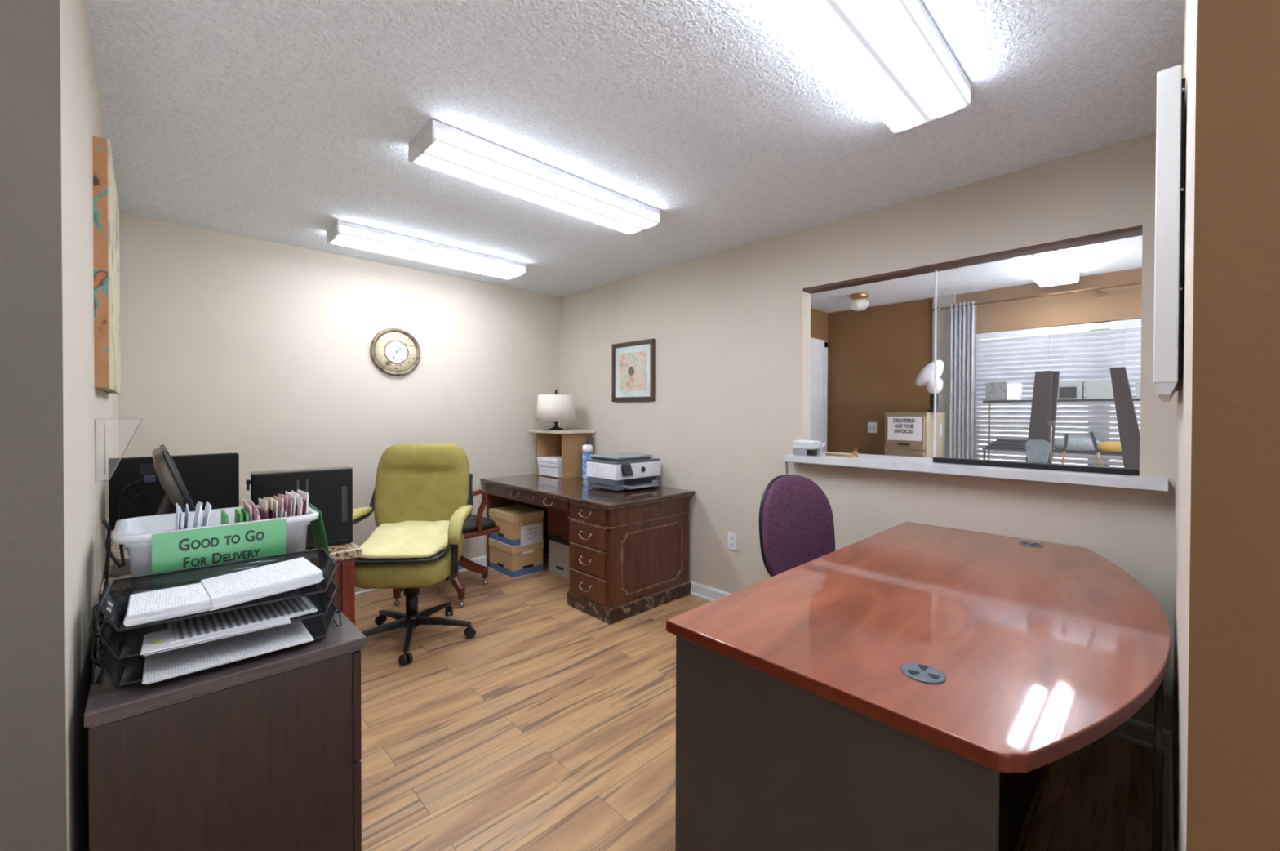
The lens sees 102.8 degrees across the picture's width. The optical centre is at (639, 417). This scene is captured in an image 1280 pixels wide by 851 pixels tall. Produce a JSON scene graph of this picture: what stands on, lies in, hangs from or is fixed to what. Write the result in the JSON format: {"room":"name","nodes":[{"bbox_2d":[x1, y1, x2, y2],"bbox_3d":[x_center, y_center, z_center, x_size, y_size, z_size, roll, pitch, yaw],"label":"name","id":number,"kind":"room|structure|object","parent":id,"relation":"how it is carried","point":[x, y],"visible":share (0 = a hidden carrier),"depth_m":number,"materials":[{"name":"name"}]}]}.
{"room":"back office","nodes":[
{"label":"back office","id":0,"kind":"room"},
{"bbox_2d":[0,0,119,850],"bbox_3d":[-2.570,0.089,1.429,1.489,2.440,2.765,0,1,-44],"label":"wall","id":1,"kind":"structure","parent":0,"point":[53,509],"depth_m":0.94,"materials":[{"name":"beige paint"}]},
{"bbox_2d":[86,537,111,808],"bbox_3d":[-1.482,0.648,1.399,0.019,0.533,0.570,0,1,-42],"label":"cable","id":2,"kind":"object","parent":1,"relation":"attached to","point":[108,540],"visible":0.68,"depth_m":1.41,"materials":[{"name":"plastic"}]},
{"bbox_2d":[92,135,120,394],"bbox_3d":[-1.883,-0.468,1.812,0.036,0.756,0.753,0,1,-44],"label":"canvas","id":3,"kind":"object","parent":1,"relation":"attached to","point":[105,202],"visible":1,"depth_m":1.55},
{"bbox_2d":[102,519,123,567],"bbox_3d":[-1.683,0.402,1.631,0.047,0.160,0.031,0,1,-44],"label":"cable","id":4,"kind":"object","parent":1,"relation":"attached to","point":[104,522],"visible":0.77,"depth_m":1.62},
{"bbox_2d":[94,417,142,481],"bbox_3d":[-1.654,0.097,1.628,0.102,0.186,0.242,0,1,-44],"label":"brochure holder","id":5,"kind":"object","parent":1,"relation":"attached to","point":[142,418],"visible":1,"depth_m":1.52,"materials":[{"name":"clear plastic"}]},
{"bbox_2d":[118,213,559,558],"bbox_3d":[-1.886,0.067,3.943,2.988,2.440,0.100,0,1,-44],"label":"wall","id":6,"kind":"structure","parent":0,"point":[258,350],"depth_m":3.52,"materials":[{"name":"beige paint"}]},
{"bbox_2d":[369,328,420,376],"bbox_3d":[-1.850,-0.494,3.880,0.364,0.364,0.030,0,1,-44],"label":"wall clock","id":7,"kind":"object","parent":6,"relation":"attached to","point":[396,352],"visible":1,"depth_m":3.87,"materials":[{"name":"brown metal"}]},
{"bbox_2d":[385,341,407,362],"bbox_3d":[-1.847,-0.494,3.876,0.164,0.164,0.002,0,1,-44],"label":"clock face","id":8,"kind":"object","parent":7,"relation":"on","point":[395,351],"depth_m":3.87,"materials":[{"name":"paper"}]},
{"bbox_2d":[355,555,486,595],"bbox_3d":[-1.847,1.243,3.910,2.988,0.090,0.022,0,1,-44],"label":"baseboard","id":9,"kind":"structure","parent":6,"relation":"attached to","point":[482,560],"depth_m":4.25,"materials":[{"name":"white paint"}]},
{"bbox_2d":[86,0,1184,312],"bbox_3d":[0.677,-1.155,2.170,7.400,0.050,6.400,0,1,-44],"label":"ceiling","id":10,"kind":"structure","parent":0,"point":[282,122],"depth_m":1.91,"materials":[{"name":"paint"}]},
{"bbox_2d":[326,219,526,279],"bbox_3d":[-1.387,-1.105,3.479,1.254,0.082,0.250,0,1,-44],"label":"ceiling light","id":11,"kind":"object","parent":10,"relation":"attached to","point":[344,233],"visible":1,"depth_m":3.34,"materials":[{"name":"white plastic"}]},
{"bbox_2d":[408,119,660,235],"bbox_3d":[-0.423,-1.093,2.460,1.254,0.082,0.250,0,1,-44],"label":"ceiling light","id":12,"kind":"object","parent":10,"relation":"attached to","point":[438,146],"visible":1,"depth_m":2.29,"materials":[{"name":"white plastic"}]},
{"bbox_2d":[848,292,869,311],"bbox_3d":[2.058,-1.075,4.799,0.176,0.152,0.176,0,1,-44],"label":"dome light","id":13,"kind":"object","parent":10,"relation":"attached to","point":[859,302],"visible":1,"depth_m":4.74,"materials":[{"name":"glass"}]},
{"bbox_2d":[764,0,970,135],"bbox_3d":[0.579,-1.081,1.379,1.254,0.082,0.250,0,1,-44],"label":"ceiling light","id":14,"kind":"object","parent":10,"relation":"attached to","point":[891,54],"visible":1,"depth_m":1.48,"materials":[{"name":"white plastic"}]},
{"bbox_2d":[1011,248,1079,287],"bbox_3d":[2.923,-1.097,3.681,1.254,0.082,0.250,0,1,-44],"label":"ceiling light","id":15,"kind":"object","parent":10,"relation":"attached to","point":[1055,268],"visible":0.53,"depth_m":3.66,"materials":[{"name":"white plastic"}]},
{"bbox_2d":[355,553,1164,850],"bbox_3d":[0.671,1.335,2.193,7.400,0.050,6.400,0,1,-44],"label":"floor","id":16,"kind":"structure","parent":0,"point":[552,726],"depth_m":2.07,"materials":[{"name":"brown wood"}]},
{"bbox_2d":[84,608,366,850],"bbox_3d":[-1.181,0.942,1.476,0.523,0.740,0.832,0,1,-44],"label":"filing cabinet","id":17,"kind":"object","parent":16,"relation":"on","point":[262,752],"visible":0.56,"depth_m":1.16,"materials":[{"name":"brown laminate"}]},
{"bbox_2d":[90,598,342,687],"bbox_3d":[-1.031,0.537,1.287,0.468,0.060,0.248,0,1,-40],"label":"tray","id":18,"kind":"object","parent":17,"relation":"on","point":[130,670],"visible":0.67,"depth_m":1.15,"materials":[{"name":"plastic"}]},
{"bbox_2d":[90,577,342,665],"bbox_3d":[-1.031,0.489,1.287,0.468,0.080,0.248,0,1,-40],"label":"tray","id":19,"kind":"object","parent":18,"relation":"on","point":[128,643],"visible":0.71,"depth_m":1.16,"materials":[{"name":"plastic"}]},
{"bbox_2d":[89,547,342,638],"bbox_3d":[-1.031,0.431,1.286,0.468,0.080,0.248,0,1,-40],"label":"tray","id":20,"kind":"object","parent":19,"relation":"on","point":[113,604],"visible":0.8,"depth_m":1.29,"materials":[{"name":"plastic"}]},
{"bbox_2d":[123,582,213,626],"bbox_3d":[-1.099,0.434,1.203,0.156,0.024,0.177,0,1,-42],"label":"paper stack","id":21,"kind":"object","parent":20,"relation":"in","point":[143,607],"visible":0.81,"depth_m":1.17,"materials":[{"name":"paper"}]},
{"bbox_2d":[200,556,324,611],"bbox_3d":[-0.981,0.426,1.326,0.197,0.043,0.233,1,1,43],"label":"paper stack","id":22,"kind":"object","parent":20,"relation":"in","point":[228,589],"visible":0.86,"depth_m":1.29,"materials":[{"name":"paper"}]},
{"bbox_2d":[140,616,291,655],"bbox_3d":[-0.996,0.500,1.212,0.265,0.008,0.135,0,1,-41],"label":"paper stack","id":23,"kind":"object","parent":19,"relation":"in","point":[148,648],"visible":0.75,"depth_m":1.16,"materials":[{"name":"paper"}]},
{"bbox_2d":[167,595,317,643],"bbox_3d":[-1.001,0.496,1.290,0.209,0.011,0.281,1,1,45],"label":"paper stack","id":24,"kind":"object","parent":19,"relation":"in","point":[181,630],"visible":0.64,"depth_m":1.25,"materials":[{"name":"paper"}]},
{"bbox_2d":[142,620,314,684],"bbox_3d":[-0.997,0.556,1.248,0.310,0.010,0.215,0,1,-43],"label":"paper stack","id":25,"kind":"object","parent":18,"relation":"in","point":[166,664],"visible":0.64,"depth_m":1.21,"materials":[{"name":"paper"}]},
{"bbox_2d":[112,502,335,582],"bbox_3d":[-1.251,0.434,1.574,0.512,0.271,0.340,0,1,-44],"label":"storage bin","id":26,"kind":"object","parent":17,"relation":"on","point":[153,542],"visible":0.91,"depth_m":1.45,"materials":[{"name":"white plastic"}]},
{"bbox_2d":[174,502,190,529],"bbox_3d":[-1.298,0.412,1.443,0.037,0.322,0.168,0,1,-44],"label":"envelope","id":27,"kind":"object","parent":26,"relation":"in","point":[178,512],"visible":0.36,"depth_m":1.43,"materials":[{"name":"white paper"}]},
{"bbox_2d":[192,501,211,527],"bbox_3d":[-1.301,0.409,1.496,0.065,0.328,0.162,0,1,-45],"label":"envelope","id":28,"kind":"object","parent":26,"relation":"in","point":[197,520],"visible":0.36,"depth_m":1.49,"materials":[{"name":"white paper"}]},
{"bbox_2d":[220,509,228,524],"bbox_3d":[-1.224,0.423,1.507,0.024,0.285,0.120,0,1,-44],"label":"tab","id":29,"kind":"object","parent":26,"relation":"in","point":[224,517],"visible":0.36,"depth_m":1.49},
{"bbox_2d":[234,507,243,522],"bbox_3d":[-1.200,0.423,1.530,0.024,0.285,0.120,0,1,-44],"label":"tab","id":30,"kind":"object","parent":26,"relation":"in","point":[238,514],"visible":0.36,"depth_m":1.52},
{"bbox_2d":[240,507,248,521],"bbox_3d":[-1.190,0.423,1.539,0.024,0.285,0.120,0,1,-44],"label":"tab","id":31,"kind":"object","parent":26,"relation":"in","point":[246,514],"visible":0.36,"depth_m":1.51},
{"bbox_2d":[243,499,258,520],"bbox_3d":[-1.196,0.416,1.570,0.019,0.312,0.177,0,1,-44],"label":"envelope","id":32,"kind":"object","parent":26,"relation":"in","point":[249,508],"visible":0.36,"depth_m":1.54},
{"bbox_2d":[256,506,274,519],"bbox_3d":[-1.180,0.425,1.608,0.025,0.284,0.164,0,1,-44],"label":"envelope","id":33,"kind":"object","parent":26,"relation":"in","point":[270,513],"visible":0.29,"depth_m":1.58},
{"bbox_2d":[258,496,277,519],"bbox_3d":[-1.183,0.411,1.625,0.027,0.324,0.185,0,1,-44],"label":"envelope","id":34,"kind":"object","parent":26,"relation":"in","point":[269,502],"visible":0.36,"depth_m":1.59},
{"bbox_2d":[276,507,286,517],"bbox_3d":[-1.163,0.427,1.635,0.028,0.287,0.170,0,1,-44],"label":"envelope","id":35,"kind":"object","parent":26,"relation":"in","point":[279,511],"visible":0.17,"depth_m":1.59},
{"bbox_2d":[273,493,292,516],"bbox_3d":[-1.151,0.408,1.644,0.029,0.322,0.171,0,1,-44],"label":"envelope","id":36,"kind":"object","parent":26,"relation":"in","point":[283,501],"visible":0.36,"depth_m":1.61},
{"bbox_2d":[284,489,302,515],"bbox_3d":[-1.121,0.409,1.640,0.038,0.328,0.180,0,1,-44],"label":"envelope","id":37,"kind":"object","parent":26,"relation":"in","point":[288,495],"visible":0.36,"depth_m":1.60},
{"bbox_2d":[288,489,308,515],"bbox_3d":[-1.117,0.404,1.673,0.032,0.328,0.168,0,1,-44],"label":"envelope","id":38,"kind":"object","parent":26,"relation":"in","point":[304,495],"visible":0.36,"depth_m":1.63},
{"bbox_2d":[294,499,306,515],"bbox_3d":[-1.128,0.417,1.670,0.040,0.307,0.172,0,1,-44],"label":"envelope","id":39,"kind":"object","parent":26,"relation":"in","point":[303,500],"visible":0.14,"depth_m":1.63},
{"bbox_2d":[99,500,362,624],"bbox_3d":[-2.032,0.920,2.499,0.759,0.760,1.738,0,1,-44],"label":"desk","id":40,"kind":"object","parent":16,"relation":"on","point":[343,554],"visible":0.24,"depth_m":2.09,"materials":[{"name":"brown wood"}]},
{"bbox_2d":[111,444,195,577],"bbox_3d":[-1.800,0.330,1.908,0.240,0.434,0.450,0,1,-44],"label":"monitor","id":41,"kind":"object","parent":40,"relation":"on","point":[168,475],"visible":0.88,"depth_m":1.78,"materials":[{"name":"grey plastic"}]},
{"bbox_2d":[122,490,146,555],"bbox_3d":[-1.863,0.406,1.884,0.070,0.266,0.027,0,1,-17],"label":"cable","id":42,"kind":"object","parent":41,"relation":"attached to","point":[130,502],"visible":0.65,"depth_m":1.87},
{"bbox_2d":[115,475,155,565],"bbox_3d":[-1.831,0.378,1.858,0.109,0.324,0.032,0,1,-36],"label":"cable","id":43,"kind":"object","parent":41,"relation":"attached to","point":[149,478],"visible":0.86,"depth_m":1.83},
{"bbox_2d":[133,499,151,517],"bbox_3d":[-1.890,0.426,1.933,0.062,0.225,0.008,0,1,-44],"label":"cable","id":44,"kind":"object","parent":41,"relation":"attached to","point":[148,500],"visible":0.44,"depth_m":1.93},
{"bbox_2d":[108,452,239,530],"bbox_3d":[-2.043,0.355,2.243,0.180,0.375,0.445,1,1,44],"label":"monitor","id":45,"kind":"object","parent":40,"relation":"on","point":[213,478],"visible":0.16,"depth_m":2.23,"materials":[{"name":"black plastic"}]},
{"bbox_2d":[245,466,353,548],"bbox_3d":[-1.405,0.380,2.122,0.365,0.323,0.094,0,1,-41],"label":"computer monitor","id":46,"kind":"object","parent":40,"relation":"on","point":[330,489],"visible":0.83,"depth_m":2.13,"materials":[{"name":"black plastic"}]},
{"bbox_2d":[352,442,475,666],"bbox_3d":[-1.324,0.731,3.002,0.739,1.132,0.741,0,1,-6],"label":"office chair","id":47,"kind":"object","parent":16,"relation":"on","point":[415,481],"visible":0.7,"depth_m":3.15,"materials":[{"name":"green fabric"}]},
{"bbox_2d":[352,520,450,563],"bbox_3d":[-1.340,0.700,2.972,0.500,0.142,0.540,0,1,-6],"label":"seat cushion","id":48,"kind":"object","parent":47,"relation":"on","point":[406,541],"visible":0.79,"depth_m":2.87,"materials":[{"name":"beige fabric"}]},
{"bbox_2d":[392,488,500,607],"bbox_3d":[-1.405,0.860,3.728,0.741,0.859,0.682,0,1,-44],"label":"swivel chair","id":49,"kind":"object","parent":16,"relation":"on","point":[475,525],"visible":0.39,"depth_m":3.70,"materials":[{"name":"red wood"}]},
{"bbox_2d":[488,537,543,577],"bbox_3d":[-1.054,1.160,4.343,0.300,0.250,0.395,0,1,-44],"label":"file box","id":50,"kind":"object","parent":16,"relation":"on","point":[514,561],"visible":0.79,"depth_m":4.21,"materials":[{"name":"beige cardboard"}]},
{"bbox_2d":[488,504,543,546],"bbox_3d":[-1.051,0.913,4.339,0.300,0.260,0.401,0,1,-44],"label":"file box","id":51,"kind":"object","parent":50,"relation":"on","point":[519,524],"visible":1,"depth_m":4.21,"materials":[{"name":"beige cardboard"}]},
{"bbox_2d":[548,539,569,578],"bbox_3d":[-0.542,1.155,4.266,0.310,0.265,0.320,0,1,-44],"label":"file box","id":52,"kind":"object","parent":16,"relation":"on","point":[558,553],"visible":0.39,"depth_m":4.17,"materials":[{"name":"white cardboard"}]},
{"bbox_2d":[547,507,569,546],"bbox_3d":[-0.544,0.856,4.266,0.320,0.330,0.330,0,1,-44],"label":"file box","id":53,"kind":"object","parent":52,"relation":"on","point":[558,523],"visible":0.38,"depth_m":4.16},
{"bbox_2d":[480,473,694,624],"bbox_3d":[-0.484,0.910,4.042,0.823,0.760,1.700,0,1,-44],"label":"executive desk","id":54,"kind":"object","parent":16,"relation":"on","point":[628,551],"visible":0.94,"depth_m":3.45,"materials":[{"name":"brown wood"}]},
{"bbox_2d":[528,428,595,478],"bbox_3d":[-0.705,0.318,4.600,0.375,0.412,0.510,0,1,-44],"label":"shelf","id":55,"kind":"object","parent":54,"relation":"on","point":[568,443],"visible":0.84,"depth_m":4.49,"materials":[{"name":"wood"}]},
{"bbox_2d":[537,455,561,476],"bbox_3d":[-0.727,0.438,4.596,0.267,0.153,0.315,0,1,-44],"label":"paper stack","id":56,"kind":"object","parent":55,"relation":"in","point":[548,465],"visible":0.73,"depth_m":4.49,"materials":[{"name":"paper"}]},
{"bbox_2d":[536,389,576,430],"bbox_3d":[-0.736,-0.066,4.489,0.347,0.356,0.347,0,1,-44],"label":"table lamp","id":57,"kind":"object","parent":55,"relation":"on","point":[556,407],"visible":1,"depth_m":4.35,"materials":[{"name":"fabric"}]},
{"bbox_2d":[582,444,592,479],"bbox_3d":[-0.450,0.382,4.375,0.092,0.290,0.092,0,1,-44],"label":"wipes canister","id":58,"kind":"object","parent":54,"relation":"on","point":[587,450],"visible":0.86,"depth_m":4.34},
{"bbox_2d":[586,437,593,454],"bbox_3d":[-0.440,0.355,4.530,0.060,0.340,0.016,0,1,-44],"label":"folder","id":59,"kind":"object","parent":54,"relation":"on","point":[590,440],"visible":0.36,"depth_m":4.53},
{"bbox_2d":[586,452,660,490],"bbox_3d":[-0.106,0.401,3.868,0.460,0.238,0.387,0,1,-44],"label":"printer","id":60,"kind":"object","parent":54,"relation":"on","point":[619,471],"visible":1,"depth_m":3.74,"materials":[{"name":"plastic"}]},
{"bbox_2d":[622,480,658,489],"bbox_3d":[0.008,0.495,3.753,0.315,0.040,0.062,0,1,-44],"label":"paper tray","id":61,"kind":"object","parent":60,"relation":"on","point":[627,484],"depth_m":3.74,"materials":[{"name":"grey plastic"}]},
{"bbox_2d":[758,474,835,576],"bbox_3d":[0.853,0.805,2.437,0.572,1.004,0.556,0,1,-21],"label":"office chair","id":62,"kind":"object","parent":16,"relation":"on","point":[796,517],"visible":0.52,"depth_m":2.56,"materials":[{"name":"purple fabric"}]},
{"bbox_2d":[884,412,946,457],"bbox_3d":[2.549,0.623,4.740,0.572,1.335,0.356,0,1,-44],"label":"file cabinet","id":63,"kind":"object","parent":16,"relation":"on","point":[906,433],"visible":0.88,"depth_m":4.55,"materials":[{"name":"beige metal"}]},
{"bbox_2d":[915,360,943,412],"bbox_3d":[2.566,-0.273,4.538,0.150,0.458,0.223,0,1,-44],"label":"figurine","id":64,"kind":"object","parent":63,"relation":"on","point":[926,377],"visible":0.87,"depth_m":4.47,"materials":[{"name":"white"}]},
{"bbox_2d":[666,521,1170,850],"bbox_3d":[1.067,0.933,1.701,1.846,0.765,0.963,0,1,-44],"label":"desk","id":65,"kind":"object","parent":16,"relation":"on","point":[906,686],"visible":1,"depth_m":1.23,"materials":[{"name":"brown wood"}]},
{"bbox_2d":[982,398,1140,459],"bbox_3d":[3.426,0.582,3.967,0.185,1.436,1.275,0,1,-44],"label":"shelf","id":66,"kind":"object","parent":16,"relation":"on","point":[984,448],"depth_m":3.95,"materials":[{"name":"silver metal"}]},
{"bbox_2d":[985,381,1008,400],"bbox_3d":[3.034,-0.219,4.341,0.120,0.155,0.140,0,1,-44],"label":"carton","id":67,"kind":"object","parent":66,"relation":"on","point":[994,390],"visible":0.84,"depth_m":4.30,"materials":[{"name":"cardboard"}]},
{"bbox_2d":[985,444,1025,448],"bbox_3d":[3.141,0.251,4.249,0.160,0.017,0.420,0,1,-44],"label":"book","id":68,"kind":"object","parent":66,"relation":"on","point":[987,446],"visible":0.42,"depth_m":4.25,"materials":[{"name":"black paper"}]},
{"bbox_2d":[989,443,1025,446],"bbox_3d":[3.149,0.232,4.246,0.160,0.017,0.386,0,1,-44],"label":"book","id":69,"kind":"object","parent":68,"relation":"on","point":[990,444],"visible":0.44,"depth_m":4.24,"materials":[{"name":"grey paper"}]},
{"bbox_2d":[992,440,1026,444],"bbox_3d":[3.157,0.214,4.244,0.160,0.017,0.352,0,1,-44],"label":"book","id":70,"kind":"object","parent":69,"relation":"on","point":[993,442],"visible":0.44,"depth_m":4.23,"materials":[{"name":"grey paper"}]},
{"bbox_2d":[995,438,1027,442],"bbox_3d":[3.165,0.195,4.241,0.160,0.017,0.318,0,1,-44],"label":"book","id":71,"kind":"object","parent":70,"relation":"on","point":[999,439],"visible":0.56,"depth_m":4.24,"materials":[{"name":"grey paper"}]},
{"bbox_2d":[1006,382,1022,399],"bbox_3d":[3.116,-0.211,4.257,0.120,0.140,0.085,0,1,-44],"label":"carton","id":72,"kind":"object","parent":66,"relation":"on","point":[1014,390],"visible":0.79,"depth_m":4.22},
{"bbox_2d":[1057,381,1084,399],"bbox_3d":[3.359,-0.205,4.003,0.123,0.135,0.168,0,1,-44],"label":"carton","id":73,"kind":"object","parent":66,"relation":"on","point":[1067,390],"visible":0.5,"depth_m":3.95,"materials":[{"name":"cardboard"}]},
{"bbox_2d":[1058,386,1076,398],"bbox_3d":[3.316,-0.192,3.962,0.003,0.086,0.104,0,1,-44],"label":"print","id":74,"kind":"object","parent":73,"relation":"attached to","point":[1064,392],"depth_m":3.96},
{"bbox_2d":[1085,378,1114,399],"bbox_3d":[3.496,-0.210,3.864,0.120,0.148,0.178,0,1,-44],"label":"carton","id":75,"kind":"object","parent":66,"relation":"on","point":[1101,388],"visible":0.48,"depth_m":3.83,"materials":[{"name":"cardboard"}]},
{"bbox_2d":[1097,440,1121,452],"bbox_3d":[3.551,0.219,3.810,0.130,0.080,0.240,0,1,-44],"label":"cloth","id":76,"kind":"object","parent":66,"relation":"on","point":[1108,446],"visible":0.56,"depth_m":3.79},
{"bbox_2d":[1135,382,1140,398],"bbox_3d":[3.660,-0.194,3.695,0.120,0.120,0.110,0,1,-44],"label":"carton","id":77,"kind":"object","parent":66,"relation":"on","point":[1137,384],"visible":0.34,"depth_m":3.68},
{"bbox_2d":[1151,680,1163,850],"bbox_3d":[1.213,0.989,1.198,0.500,0.660,0.012,0,1,-44],"label":"leaning board","id":78,"kind":"object","parent":16,"relation":"on","point":[1158,720],"visible":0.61,"depth_m":1.02,"materials":[{"name":"wood"}]},
{"bbox_2d":[810,307,827,341],"bbox_3d":[1.196,0.066,4.906,2.582,2.440,0.100,0,1,-44],"label":"wall","id":79,"kind":"structure","parent":0,"point":[819,319],"depth_m":5.55,"materials":[{"name":"brown paint"}]},
{"bbox_2d":[809,337,827,451],"bbox_3d":[1.716,0.223,5.327,0.970,2.120,0.020,0,1,-44],"label":"door","id":80,"kind":"structure","parent":79,"relation":"in","point":[819,348],"depth_m":5.54,"materials":[{"name":"white paint"}]},
{"bbox_2d":[560,132,1176,730],"bbox_3d":[0.689,0.077,3.500,0.101,2.440,4.315,0,1,-44],"label":"wall","id":81,"kind":"structure","parent":0,"point":[731,329],"depth_m":3.05,"materials":[{"name":"beige paint"}]},
{"bbox_2d":[611,338,654,401],"bbox_3d":[-0.061,-0.375,4.182,0.025,0.486,0.494,0,1,-44],"label":"framed print","id":82,"kind":"object","parent":81,"relation":"attached to","point":[633,362],"visible":1,"depth_m":4.17},
{"bbox_2d":[728,532,737,550],"bbox_3d":[0.630,0.848,3.487,0.009,0.116,0.072,0,1,-44],"label":"wall outlet","id":83,"kind":"object","parent":81,"relation":"attached to","point":[732,537],"visible":1,"depth_m":3.48,"materials":[{"name":"white plastic"}]},
{"bbox_2d":[688,580,1170,753],"bbox_3d":[0.642,1.253,3.469,0.022,0.090,4.115,0,1,-44],"label":"baseboard","id":84,"kind":"structure","parent":81,"relation":"attached to","point":[1136,731],"depth_m":2.07,"materials":[{"name":"white paint"}]},
{"bbox_2d":[802,225,1142,293],"bbox_3d":[1.539,-0.769,2.615,0.099,0.017,1.475,0,1,-44],"label":"trim","id":85,"kind":"structure","parent":81,"relation":"attached to","point":[1135,231],"depth_m":2.44,"materials":[{"name":"wood"}]},
{"bbox_2d":[783,451,1168,490],"bbox_3d":[1.579,0.252,2.669,0.423,0.039,1.640,0,1,-44],"label":"windowsill","id":86,"kind":"structure","parent":81,"relation":"attached to","point":[868,460],"depth_m":2.37,"materials":[{"name":"white laminate"}]},
{"bbox_2d":[793,440,826,456],"bbox_3d":[1.010,0.184,3.037,0.089,0.088,0.174,0,1,-44],"label":"card terminal","id":87,"kind":"object","parent":86,"relation":"on","point":[801,447],"visible":1,"depth_m":3.01,"materials":[{"name":"grey plastic"}]},
{"bbox_2d":[825,453,853,456],"bbox_3d":[1.172,0.222,3.006,0.016,0.012,0.160,0,1,-44],"label":"ruler","id":88,"kind":"object","parent":86,"relation":"on","point":[827,454],"visible":1,"depth_m":3.00,"materials":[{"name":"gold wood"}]},
{"bbox_2d":[852,448,858,457],"bbox_3d":[1.238,0.204,2.937,0.024,0.050,0.028,0,1,-44],"label":"bell","id":89,"kind":"object","parent":86,"relation":"on","point":[855,452],"visible":1,"depth_m":2.93,"materials":[{"name":"gold metal"}]},
{"bbox_2d":[1025,439,1050,462],"bbox_3d":[1.927,0.172,2.476,0.030,0.125,0.098,0,1,-44],"label":"pouch","id":90,"kind":"object","parent":86,"relation":"on","point":[1037,451],"visible":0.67,"depth_m":2.46,"materials":[{"name":"fabric"}]},
{"bbox_2d":[1025,370,1053,462],"bbox_3d":[1.957,0.004,2.508,0.020,0.460,0.102,0,1,-44],"label":"plank","id":91,"kind":"object","parent":86,"relation":"on","point":[1041,409],"visible":0.56,"depth_m":2.49,"materials":[{"name":"wood"}]},
{"bbox_2d":[1047,420,1055,462],"bbox_3d":[1.943,0.125,2.415,0.012,0.220,0.028,0,1,-44],"label":"stand","id":92,"kind":"object","parent":86,"relation":"on","point":[1051,423],"visible":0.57,"depth_m":2.41,"materials":[{"name":"silver metal"}]},
{"bbox_2d":[1048,370,1059,463],"bbox_3d":[1.995,0.005,2.505,0.020,0.458,0.094,0,1,-44],"label":"plank","id":93,"kind":"object","parent":86,"relation":"on","point":[1055,377],"visible":0.41,"depth_m":2.48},
{"bbox_2d":[1062,433,1068,463],"bbox_3d":[1.978,0.155,2.387,0.028,0.161,0.037,0,1,-44],"label":"pen","id":94,"kind":"object","parent":86,"relation":"on","point":[1066,437],"visible":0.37,"depth_m":2.38,"materials":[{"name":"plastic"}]},
{"bbox_2d":[1089,431,1103,466],"bbox_3d":[2.063,0.151,2.298,0.028,0.172,0.063,0,1,-44],"label":"pen","id":95,"kind":"object","parent":86,"relation":"on","point":[1092,435],"visible":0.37,"depth_m":2.30,"materials":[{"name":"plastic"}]},
{"bbox_2d":[1109,366,1140,468],"bbox_3d":[2.179,0.006,2.279,0.020,0.462,0.128,0,1,-44],"label":"plank","id":96,"kind":"object","parent":86,"relation":"on","point":[1127,424],"visible":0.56,"depth_m":2.28,"materials":[{"name":"wood"}]},
{"bbox_2d":[932,269,1139,475],"bbox_3d":[1.786,-0.260,2.366,0.044,0.990,0.761,0,1,-44],"label":"sliding glass panel","id":97,"kind":"object","parent":81,"relation":"attached to","point":[1091,468],"visible":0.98,"depth_m":2.39,"materials":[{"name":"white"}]},
{"bbox_2d":[826,267,1142,457],"bbox_3d":[3.727,0.080,4.052,0.130,2.440,4.846,0,1,-44],"label":"wall","id":98,"kind":"structure","parent":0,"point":[877,355],"depth_m":5.07,"materials":[{"name":"brown paint"}]},
{"bbox_2d":[867,422,876,432],"bbox_3d":[2.425,0.107,5.339,0.012,0.110,0.090,0,1,-44],"label":"wall switch","id":99,"kind":"object","parent":98,"relation":"attached to","point":[872,426],"visible":1,"depth_m":5.34,"materials":[{"name":"white paint"}]},
{"bbox_2d":[930,281,1142,311],"bbox_3d":[3.605,-1.000,4.004,0.159,0.080,2.365,0,1,-44],"label":"curtain rod","id":100,"kind":"object","parent":98,"relation":"attached to","point":[1097,289],"visible":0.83,"depth_m":4.14,"materials":[{"name":"brown metal"}]},
{"bbox_2d":[948,300,976,458],"bbox_3d":[2.918,0.102,4.637,0.054,2.280,0.213,0,1,-44],"label":"curtain","id":101,"kind":"object","parent":100,"relation":"hanging from","point":[962,443],"visible":0.62,"depth_m":4.63,"materials":[{"name":"fabric"}]},
{"bbox_2d":[975,318,1141,466],"bbox_3d":[3.722,-0.141,4.055,0.130,1.240,1.900,0,1,-44],"label":"window","id":102,"kind":"structure","parent":98,"relation":"attached to","point":[1134,318],"depth_m":4.15,"materials":[{"name":"white paint"}]},
{"bbox_2d":[975,319,1141,467],"bbox_3d":[3.661,-0.160,3.995,0.060,1.161,1.800,0,1,-44],"label":"window blinds","id":103,"kind":"object","parent":98,"relation":"attached to","point":[1088,354],"visible":0.29,"depth_m":4.19,"materials":[{"name":"plastic"}]},
{"bbox_2d":[1172,0,1279,850],"bbox_3d":[1.422,0.100,1.278,1.934,2.440,0.100,0,1,-44],"label":"door frame","id":104,"kind":"structure","parent":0,"point":[1226,710],"depth_m":0.62,"materials":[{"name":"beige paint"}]},
{"bbox_2d":[1162,730,1173,850],"bbox_3d":[1.377,1.274,1.333,1.934,0.090,0.022,0,1,-44],"label":"baseboard","id":105,"kind":"structure","parent":104,"relation":"attached to","point":[1168,828],"depth_m":1.68,"materials":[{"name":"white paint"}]},
{"bbox_2d":[1153,64,1186,401],"bbox_3d":[1.401,-0.381,1.353,0.900,0.664,0.041,0,1,-44],"label":"wall panel","id":106,"kind":"object","parent":104,"relation":"attached to","point":[1171,88],"visible":1,"depth_m":1.04,"materials":[{"name":"white paint"}]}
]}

